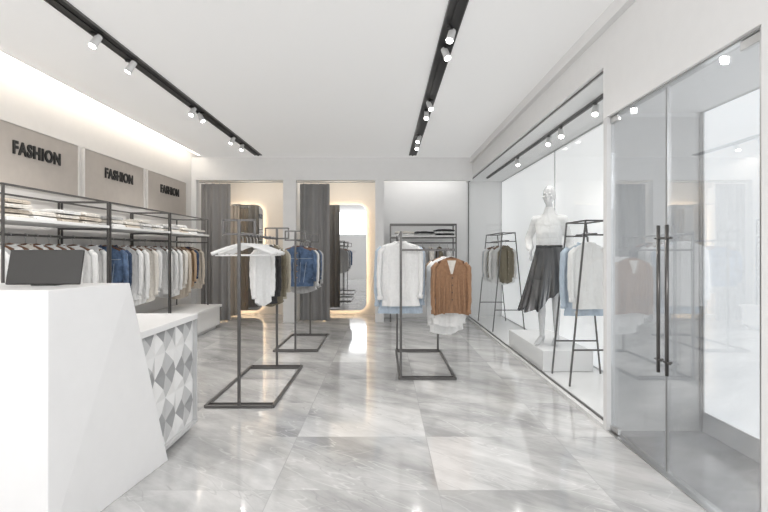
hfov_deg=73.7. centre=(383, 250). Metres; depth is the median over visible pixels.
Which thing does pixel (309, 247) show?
jumper
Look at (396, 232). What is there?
folded garment
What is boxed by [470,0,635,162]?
trim
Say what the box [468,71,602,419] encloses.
window
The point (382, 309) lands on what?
jumper
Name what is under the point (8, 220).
shelf
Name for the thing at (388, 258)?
jumper
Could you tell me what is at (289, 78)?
ceiling
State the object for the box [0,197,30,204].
folded garment
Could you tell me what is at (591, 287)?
jumper
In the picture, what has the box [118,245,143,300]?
shirt
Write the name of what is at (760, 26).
trim
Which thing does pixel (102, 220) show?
folded garment
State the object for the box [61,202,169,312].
clothes rack
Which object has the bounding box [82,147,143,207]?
wall sign
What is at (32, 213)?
folded garment
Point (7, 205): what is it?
folded garment
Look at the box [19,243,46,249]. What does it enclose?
shirt
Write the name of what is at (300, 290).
shirt
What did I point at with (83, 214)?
folded garment
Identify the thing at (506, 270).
shirt
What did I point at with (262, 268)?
blouse
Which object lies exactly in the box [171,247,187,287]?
blouse
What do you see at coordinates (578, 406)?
baseboard
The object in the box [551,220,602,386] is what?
clothes rack
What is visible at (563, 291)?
jumper
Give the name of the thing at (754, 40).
door
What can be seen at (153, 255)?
shirt
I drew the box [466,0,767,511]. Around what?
wall
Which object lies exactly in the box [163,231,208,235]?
shelf
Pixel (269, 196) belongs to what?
wall
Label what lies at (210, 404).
clothes rack
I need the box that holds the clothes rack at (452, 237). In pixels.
[390,224,456,321]
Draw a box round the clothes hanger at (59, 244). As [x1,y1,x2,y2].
[57,235,74,249]
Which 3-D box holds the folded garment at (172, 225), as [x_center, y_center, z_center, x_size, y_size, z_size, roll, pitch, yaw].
[-3.159,-0.371,7.620,0.360,0.044,0.302,0,0,1]
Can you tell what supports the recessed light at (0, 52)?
in the ceiling at (289, 78)
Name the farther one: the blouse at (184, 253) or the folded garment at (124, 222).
the blouse at (184, 253)
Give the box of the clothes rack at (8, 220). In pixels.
[0,182,109,282]
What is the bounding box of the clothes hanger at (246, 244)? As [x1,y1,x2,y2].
[210,232,274,255]
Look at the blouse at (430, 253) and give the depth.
9.39 m
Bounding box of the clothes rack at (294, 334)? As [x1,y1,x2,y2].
[273,231,328,351]
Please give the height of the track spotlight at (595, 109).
0.122 m
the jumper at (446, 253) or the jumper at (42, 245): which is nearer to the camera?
the jumper at (42, 245)
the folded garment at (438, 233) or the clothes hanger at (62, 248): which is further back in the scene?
the folded garment at (438, 233)
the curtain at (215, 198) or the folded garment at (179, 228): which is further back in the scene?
the curtain at (215, 198)
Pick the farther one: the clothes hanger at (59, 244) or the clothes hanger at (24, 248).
the clothes hanger at (59, 244)
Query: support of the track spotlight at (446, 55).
attached to the track at (455, 11)
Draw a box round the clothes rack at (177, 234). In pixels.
[132,213,208,312]
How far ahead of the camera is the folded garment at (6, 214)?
4.16 m
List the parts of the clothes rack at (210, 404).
post, post, post, hanging rail, post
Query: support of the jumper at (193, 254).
hanging from the clothes hanger
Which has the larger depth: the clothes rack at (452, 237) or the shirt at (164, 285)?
the clothes rack at (452, 237)
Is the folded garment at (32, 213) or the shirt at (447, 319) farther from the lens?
the shirt at (447, 319)
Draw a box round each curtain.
[201,183,230,320]
[231,204,238,314]
[300,183,329,320]
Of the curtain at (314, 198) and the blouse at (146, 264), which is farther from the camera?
the curtain at (314, 198)
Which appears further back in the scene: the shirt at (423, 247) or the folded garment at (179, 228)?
the shirt at (423, 247)
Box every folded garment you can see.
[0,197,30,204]
[0,202,32,208]
[0,207,29,213]
[0,212,28,217]
[25,210,55,216]
[28,209,80,214]
[28,215,56,220]
[50,214,79,218]
[56,218,78,222]
[72,216,100,220]
[75,212,100,217]
[78,220,98,224]
[91,215,122,219]
[92,219,122,223]
[99,223,124,226]
[116,219,150,223]
[122,221,138,224]
[132,223,151,226]
[159,224,186,227]
[161,226,177,229]
[174,227,188,230]
[395,231,413,233]
[414,231,433,233]
[414,233,434,234]
[433,229,454,231]
[434,231,453,233]
[435,233,453,234]
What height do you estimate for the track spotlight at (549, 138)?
0.122 m
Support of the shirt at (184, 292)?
hanging from the clothes hanger
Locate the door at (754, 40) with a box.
[663,31,759,472]
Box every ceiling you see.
[0,0,613,156]
[472,79,602,181]
[628,44,759,112]
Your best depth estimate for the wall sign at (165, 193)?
8.09 m
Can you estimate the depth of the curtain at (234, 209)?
10.20 m
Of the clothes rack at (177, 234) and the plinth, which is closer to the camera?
the plinth
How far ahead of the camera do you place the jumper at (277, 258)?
5.30 m
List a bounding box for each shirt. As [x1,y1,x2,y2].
[0,242,18,254]
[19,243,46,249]
[60,244,82,282]
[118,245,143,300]
[138,246,158,302]
[151,246,171,296]
[157,247,182,297]
[171,246,191,298]
[266,244,286,306]
[290,246,317,293]
[311,246,322,287]
[423,247,425,280]
[428,256,468,326]
[435,247,442,257]
[481,246,491,279]
[487,245,498,277]
[497,245,513,283]
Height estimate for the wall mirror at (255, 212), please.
2.182 m
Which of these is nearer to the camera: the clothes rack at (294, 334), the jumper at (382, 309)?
the jumper at (382, 309)
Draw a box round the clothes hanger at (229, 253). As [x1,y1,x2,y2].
[226,237,282,255]
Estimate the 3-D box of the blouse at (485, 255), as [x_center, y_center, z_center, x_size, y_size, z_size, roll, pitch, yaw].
[1.955,0.234,8.781,0.528,0.640,0.120,0,0,-6]
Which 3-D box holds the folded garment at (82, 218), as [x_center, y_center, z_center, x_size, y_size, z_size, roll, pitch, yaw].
[-3.142,-0.332,5.220,0.360,0.043,0.302,0,0,3]
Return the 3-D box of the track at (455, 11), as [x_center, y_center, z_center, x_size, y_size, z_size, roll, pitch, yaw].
[0.505,-1.689,3.775,0.132,0.022,10.550,0,0,0]
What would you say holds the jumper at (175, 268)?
hanging from the clothes hanger
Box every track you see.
[44,0,261,155]
[409,0,468,155]
[486,94,602,178]
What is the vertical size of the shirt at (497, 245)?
0.616 m
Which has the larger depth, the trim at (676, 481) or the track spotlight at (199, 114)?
the track spotlight at (199, 114)
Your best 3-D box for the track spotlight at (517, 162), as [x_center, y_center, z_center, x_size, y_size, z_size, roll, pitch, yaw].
[1.900,-1.267,7.297,0.060,0.122,0.105,0,0,-3]
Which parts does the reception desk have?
relief panel, panel frame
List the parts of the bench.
kick plate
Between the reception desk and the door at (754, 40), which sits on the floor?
the reception desk
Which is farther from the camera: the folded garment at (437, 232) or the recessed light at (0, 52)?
the folded garment at (437, 232)
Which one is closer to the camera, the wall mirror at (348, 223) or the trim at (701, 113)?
the trim at (701, 113)
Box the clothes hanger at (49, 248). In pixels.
[33,234,53,249]
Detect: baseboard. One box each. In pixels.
[384,313,426,317]
[466,316,602,427]
[703,413,759,462]
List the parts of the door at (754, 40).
handle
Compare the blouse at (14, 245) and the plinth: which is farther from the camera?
the plinth
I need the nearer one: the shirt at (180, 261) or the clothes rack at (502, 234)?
the shirt at (180, 261)
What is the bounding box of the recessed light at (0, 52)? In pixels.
[0,52,197,154]
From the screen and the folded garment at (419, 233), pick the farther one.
the folded garment at (419, 233)
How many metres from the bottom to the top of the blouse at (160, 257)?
0.660 m
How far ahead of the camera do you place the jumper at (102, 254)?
5.56 m
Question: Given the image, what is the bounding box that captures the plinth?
[509,330,592,371]
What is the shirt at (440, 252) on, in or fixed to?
hanging from the clothes hanger
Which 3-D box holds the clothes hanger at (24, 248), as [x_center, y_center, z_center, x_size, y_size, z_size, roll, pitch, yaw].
[-3.199,-0.077,4.362,0.312,0.165,0.035,0,0,-9]
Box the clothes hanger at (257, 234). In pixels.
[231,234,284,255]
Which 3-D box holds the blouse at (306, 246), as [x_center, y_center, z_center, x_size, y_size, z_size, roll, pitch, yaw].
[-1.146,0.260,7.221,0.470,0.650,0.125,0,0,-6]
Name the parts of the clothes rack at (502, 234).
leg, leg, leg, leg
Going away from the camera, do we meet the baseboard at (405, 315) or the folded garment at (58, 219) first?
the folded garment at (58, 219)
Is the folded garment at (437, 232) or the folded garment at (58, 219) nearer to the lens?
the folded garment at (58, 219)
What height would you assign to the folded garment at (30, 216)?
0.043 m
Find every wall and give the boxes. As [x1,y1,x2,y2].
[0,54,214,312]
[191,157,500,322]
[215,183,374,313]
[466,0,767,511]
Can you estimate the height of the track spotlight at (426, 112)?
0.122 m
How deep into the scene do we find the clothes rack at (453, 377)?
5.15 m
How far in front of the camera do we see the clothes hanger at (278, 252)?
4.63 m
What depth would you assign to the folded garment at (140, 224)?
6.33 m
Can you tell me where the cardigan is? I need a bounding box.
[430,258,471,314]
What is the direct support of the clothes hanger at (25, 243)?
hanging from the clothes rack at (8, 220)
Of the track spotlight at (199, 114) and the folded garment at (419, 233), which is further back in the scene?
the folded garment at (419, 233)
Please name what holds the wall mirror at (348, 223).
attached to the wall at (269, 196)
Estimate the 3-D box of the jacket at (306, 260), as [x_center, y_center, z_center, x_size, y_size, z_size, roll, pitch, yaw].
[-1.145,0.197,6.738,0.528,0.536,0.111,0,0,-3]
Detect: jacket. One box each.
[98,245,128,282]
[113,245,131,287]
[186,247,198,282]
[287,246,316,286]
[309,246,321,279]
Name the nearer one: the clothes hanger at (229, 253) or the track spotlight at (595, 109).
the track spotlight at (595, 109)
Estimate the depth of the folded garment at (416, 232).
9.44 m
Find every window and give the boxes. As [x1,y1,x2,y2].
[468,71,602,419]
[501,122,602,371]
[703,87,759,440]
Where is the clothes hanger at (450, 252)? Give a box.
[438,252,463,263]
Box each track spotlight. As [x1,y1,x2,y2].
[88,31,102,48]
[124,59,137,73]
[189,105,196,116]
[196,112,204,122]
[229,136,235,144]
[416,134,421,142]
[424,109,428,119]
[426,99,432,110]
[441,44,450,60]
[446,25,455,43]
[515,157,519,165]
[546,135,551,145]
[558,126,563,138]
[591,102,598,116]
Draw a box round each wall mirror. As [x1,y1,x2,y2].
[231,205,262,310]
[330,205,366,310]
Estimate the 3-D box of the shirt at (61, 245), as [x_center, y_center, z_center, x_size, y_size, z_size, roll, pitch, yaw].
[-3.205,0.282,5.051,0.468,0.706,0.143,0,0,1]
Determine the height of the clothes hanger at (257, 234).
0.203 m
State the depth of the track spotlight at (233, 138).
7.48 m
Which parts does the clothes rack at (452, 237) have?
shelf rail, rail, hanging rail, rail, shelf rail, post, post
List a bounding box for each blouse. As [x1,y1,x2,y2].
[7,243,31,249]
[48,244,69,249]
[132,246,149,305]
[147,246,162,292]
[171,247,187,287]
[249,244,275,305]
[306,246,318,288]
[426,257,465,334]
[428,247,433,261]
[483,246,495,281]
[488,246,516,284]
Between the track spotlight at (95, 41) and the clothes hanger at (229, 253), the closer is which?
the track spotlight at (95, 41)
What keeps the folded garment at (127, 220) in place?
on the folded garment at (140, 224)
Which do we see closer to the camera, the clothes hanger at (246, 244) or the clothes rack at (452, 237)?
the clothes hanger at (246, 244)
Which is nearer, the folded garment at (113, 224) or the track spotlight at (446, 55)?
the track spotlight at (446, 55)
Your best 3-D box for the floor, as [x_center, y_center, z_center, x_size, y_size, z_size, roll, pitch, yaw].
[-0.550,1.335,4.050,5.900,0.130,13.100,0,0,0]
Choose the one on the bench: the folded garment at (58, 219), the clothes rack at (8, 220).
the clothes rack at (8, 220)
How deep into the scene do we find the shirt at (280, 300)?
5.47 m
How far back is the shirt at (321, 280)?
7.68 m
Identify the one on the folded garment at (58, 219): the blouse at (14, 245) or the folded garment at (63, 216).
the folded garment at (63, 216)
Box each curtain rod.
[199,181,282,182]
[297,181,374,182]
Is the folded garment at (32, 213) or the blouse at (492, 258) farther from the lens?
the blouse at (492, 258)
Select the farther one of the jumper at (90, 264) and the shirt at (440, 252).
the shirt at (440, 252)
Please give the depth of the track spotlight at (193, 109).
5.92 m
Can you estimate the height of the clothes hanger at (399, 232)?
0.165 m
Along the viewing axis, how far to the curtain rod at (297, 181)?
9.45 m
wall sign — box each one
[0,118,78,195]
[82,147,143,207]
[145,169,185,214]
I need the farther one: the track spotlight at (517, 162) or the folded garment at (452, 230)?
the folded garment at (452, 230)
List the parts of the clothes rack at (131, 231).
post, rail, post, hanging rail, rail, post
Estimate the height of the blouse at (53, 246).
0.707 m
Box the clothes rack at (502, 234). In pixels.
[478,232,524,331]
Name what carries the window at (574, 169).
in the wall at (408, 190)
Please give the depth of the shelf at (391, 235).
9.37 m
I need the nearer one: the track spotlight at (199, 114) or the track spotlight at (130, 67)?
the track spotlight at (130, 67)
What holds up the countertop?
on the reception desk
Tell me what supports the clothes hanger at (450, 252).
hanging from the clothes rack at (453, 377)
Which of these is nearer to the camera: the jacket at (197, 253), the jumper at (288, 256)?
the jumper at (288, 256)
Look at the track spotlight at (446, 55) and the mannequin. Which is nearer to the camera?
the track spotlight at (446, 55)
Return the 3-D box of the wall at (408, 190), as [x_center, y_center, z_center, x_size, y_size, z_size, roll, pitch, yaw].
[-0.550,-0.200,9.950,5.900,3.000,1.300,0,0,0]
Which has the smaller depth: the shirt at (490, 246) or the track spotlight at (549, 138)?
the track spotlight at (549, 138)
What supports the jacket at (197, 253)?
hanging from the clothes hanger
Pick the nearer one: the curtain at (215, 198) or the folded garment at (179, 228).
the folded garment at (179, 228)
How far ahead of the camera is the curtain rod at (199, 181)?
9.45 m
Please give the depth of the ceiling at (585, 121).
5.99 m
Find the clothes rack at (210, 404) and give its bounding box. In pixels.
[204,219,302,407]
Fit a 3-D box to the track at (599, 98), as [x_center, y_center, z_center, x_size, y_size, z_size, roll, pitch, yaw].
[1.900,-1.339,6.625,0.052,0.022,5.550,0,0,0]
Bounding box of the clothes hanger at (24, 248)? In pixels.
[5,232,28,249]
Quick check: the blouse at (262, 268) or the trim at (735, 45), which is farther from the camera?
the blouse at (262, 268)
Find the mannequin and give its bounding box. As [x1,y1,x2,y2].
[517,186,573,345]
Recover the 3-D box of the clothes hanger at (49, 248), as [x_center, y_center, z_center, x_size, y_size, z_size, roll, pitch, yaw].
[-3.199,-0.077,4.701,0.312,0.165,0.035,0,0,-7]
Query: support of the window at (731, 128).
in the glass door at (634, 148)
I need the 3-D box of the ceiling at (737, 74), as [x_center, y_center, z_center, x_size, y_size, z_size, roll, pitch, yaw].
[2.055,-1.050,2.600,0.690,0.100,2.200,0,0,0]
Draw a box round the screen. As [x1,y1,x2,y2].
[5,250,84,285]
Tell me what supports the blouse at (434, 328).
hanging from the clothes hanger
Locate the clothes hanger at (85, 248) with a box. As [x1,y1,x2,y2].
[67,236,89,250]
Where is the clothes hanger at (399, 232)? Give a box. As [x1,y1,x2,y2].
[385,232,415,247]
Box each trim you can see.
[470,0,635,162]
[607,430,722,511]
[610,28,759,117]
[700,112,702,431]
[760,26,760,511]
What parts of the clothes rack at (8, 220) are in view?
post, rail, hanging rail, rail, post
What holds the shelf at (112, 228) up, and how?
attached to the clothes rack at (131, 231)
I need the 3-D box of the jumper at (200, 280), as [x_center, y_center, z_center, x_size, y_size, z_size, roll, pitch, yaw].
[-3.202,0.275,8.409,0.505,0.680,0.143,0,0,-12]
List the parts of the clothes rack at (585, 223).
leg, rail, leg, leg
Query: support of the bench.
on the floor
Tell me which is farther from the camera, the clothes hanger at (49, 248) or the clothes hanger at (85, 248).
the clothes hanger at (85, 248)
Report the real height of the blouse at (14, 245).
0.710 m
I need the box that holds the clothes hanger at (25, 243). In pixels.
[21,233,42,249]
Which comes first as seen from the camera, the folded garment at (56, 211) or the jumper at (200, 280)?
the folded garment at (56, 211)
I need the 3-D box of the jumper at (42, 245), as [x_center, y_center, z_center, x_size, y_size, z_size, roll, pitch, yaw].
[-3.202,0.275,4.708,0.485,0.680,0.141,0,0,-7]
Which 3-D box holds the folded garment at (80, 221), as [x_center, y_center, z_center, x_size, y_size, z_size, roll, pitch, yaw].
[-3.158,-0.291,5.220,0.360,0.044,0.302,0,0,-3]
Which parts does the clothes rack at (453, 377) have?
post, post, post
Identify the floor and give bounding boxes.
[101,314,759,511]
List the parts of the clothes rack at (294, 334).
post, post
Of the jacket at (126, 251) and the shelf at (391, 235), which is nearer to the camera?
the jacket at (126, 251)
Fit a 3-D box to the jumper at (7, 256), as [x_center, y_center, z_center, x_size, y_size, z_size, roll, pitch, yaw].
[-3.205,0.226,4.053,0.468,0.577,0.141,0,0,-3]
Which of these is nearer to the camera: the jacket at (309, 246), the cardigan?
the cardigan
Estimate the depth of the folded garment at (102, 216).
5.66 m
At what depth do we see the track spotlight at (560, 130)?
5.47 m
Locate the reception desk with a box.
[0,283,197,511]
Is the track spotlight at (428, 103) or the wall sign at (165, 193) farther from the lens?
the wall sign at (165, 193)
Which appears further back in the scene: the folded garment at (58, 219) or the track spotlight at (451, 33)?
the folded garment at (58, 219)
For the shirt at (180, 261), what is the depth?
7.52 m
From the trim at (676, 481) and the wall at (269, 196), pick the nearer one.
the trim at (676, 481)
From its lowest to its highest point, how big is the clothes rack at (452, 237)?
1.801 m
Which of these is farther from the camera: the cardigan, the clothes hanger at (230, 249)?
the cardigan
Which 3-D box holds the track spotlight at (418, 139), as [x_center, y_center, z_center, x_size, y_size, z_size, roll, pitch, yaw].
[0.503,-1.617,7.398,0.060,0.122,0.105,0,0,42]
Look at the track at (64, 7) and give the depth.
4.50 m
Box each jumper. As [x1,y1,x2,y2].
[0,249,9,282]
[35,244,56,249]
[66,245,98,282]
[84,245,106,282]
[161,246,178,293]
[183,247,196,286]
[191,247,204,288]
[253,245,281,304]
[277,245,290,298]
[309,247,320,288]
[374,246,424,313]
[376,241,422,306]
[443,247,451,256]
[559,242,602,315]
[567,242,602,309]
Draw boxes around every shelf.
[0,216,109,227]
[92,226,169,232]
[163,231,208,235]
[391,235,455,236]
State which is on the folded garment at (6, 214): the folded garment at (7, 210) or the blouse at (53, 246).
the folded garment at (7, 210)
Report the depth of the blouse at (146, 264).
6.45 m
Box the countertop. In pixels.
[136,313,197,338]
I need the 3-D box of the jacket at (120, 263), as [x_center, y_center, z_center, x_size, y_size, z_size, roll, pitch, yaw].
[-3.202,0.271,5.877,0.527,0.689,0.141,0,0,-5]
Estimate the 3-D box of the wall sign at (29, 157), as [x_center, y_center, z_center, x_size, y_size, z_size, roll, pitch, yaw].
[-3.478,-0.905,5.080,0.042,0.590,1.470,0,0,0]
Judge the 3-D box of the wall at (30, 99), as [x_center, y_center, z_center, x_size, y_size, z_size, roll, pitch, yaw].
[-3.550,-0.300,4.100,0.100,3.400,13.200,0,0,0]
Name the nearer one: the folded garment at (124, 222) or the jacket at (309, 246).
the folded garment at (124, 222)
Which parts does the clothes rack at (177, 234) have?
rail, post, hanging rail, post, rail, post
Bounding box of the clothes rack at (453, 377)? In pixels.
[395,231,456,379]
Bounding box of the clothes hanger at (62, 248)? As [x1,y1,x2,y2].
[45,234,66,249]
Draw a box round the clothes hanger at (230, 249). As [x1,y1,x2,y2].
[218,235,276,255]
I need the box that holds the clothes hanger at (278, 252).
[222,238,280,255]
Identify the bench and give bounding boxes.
[148,304,221,335]

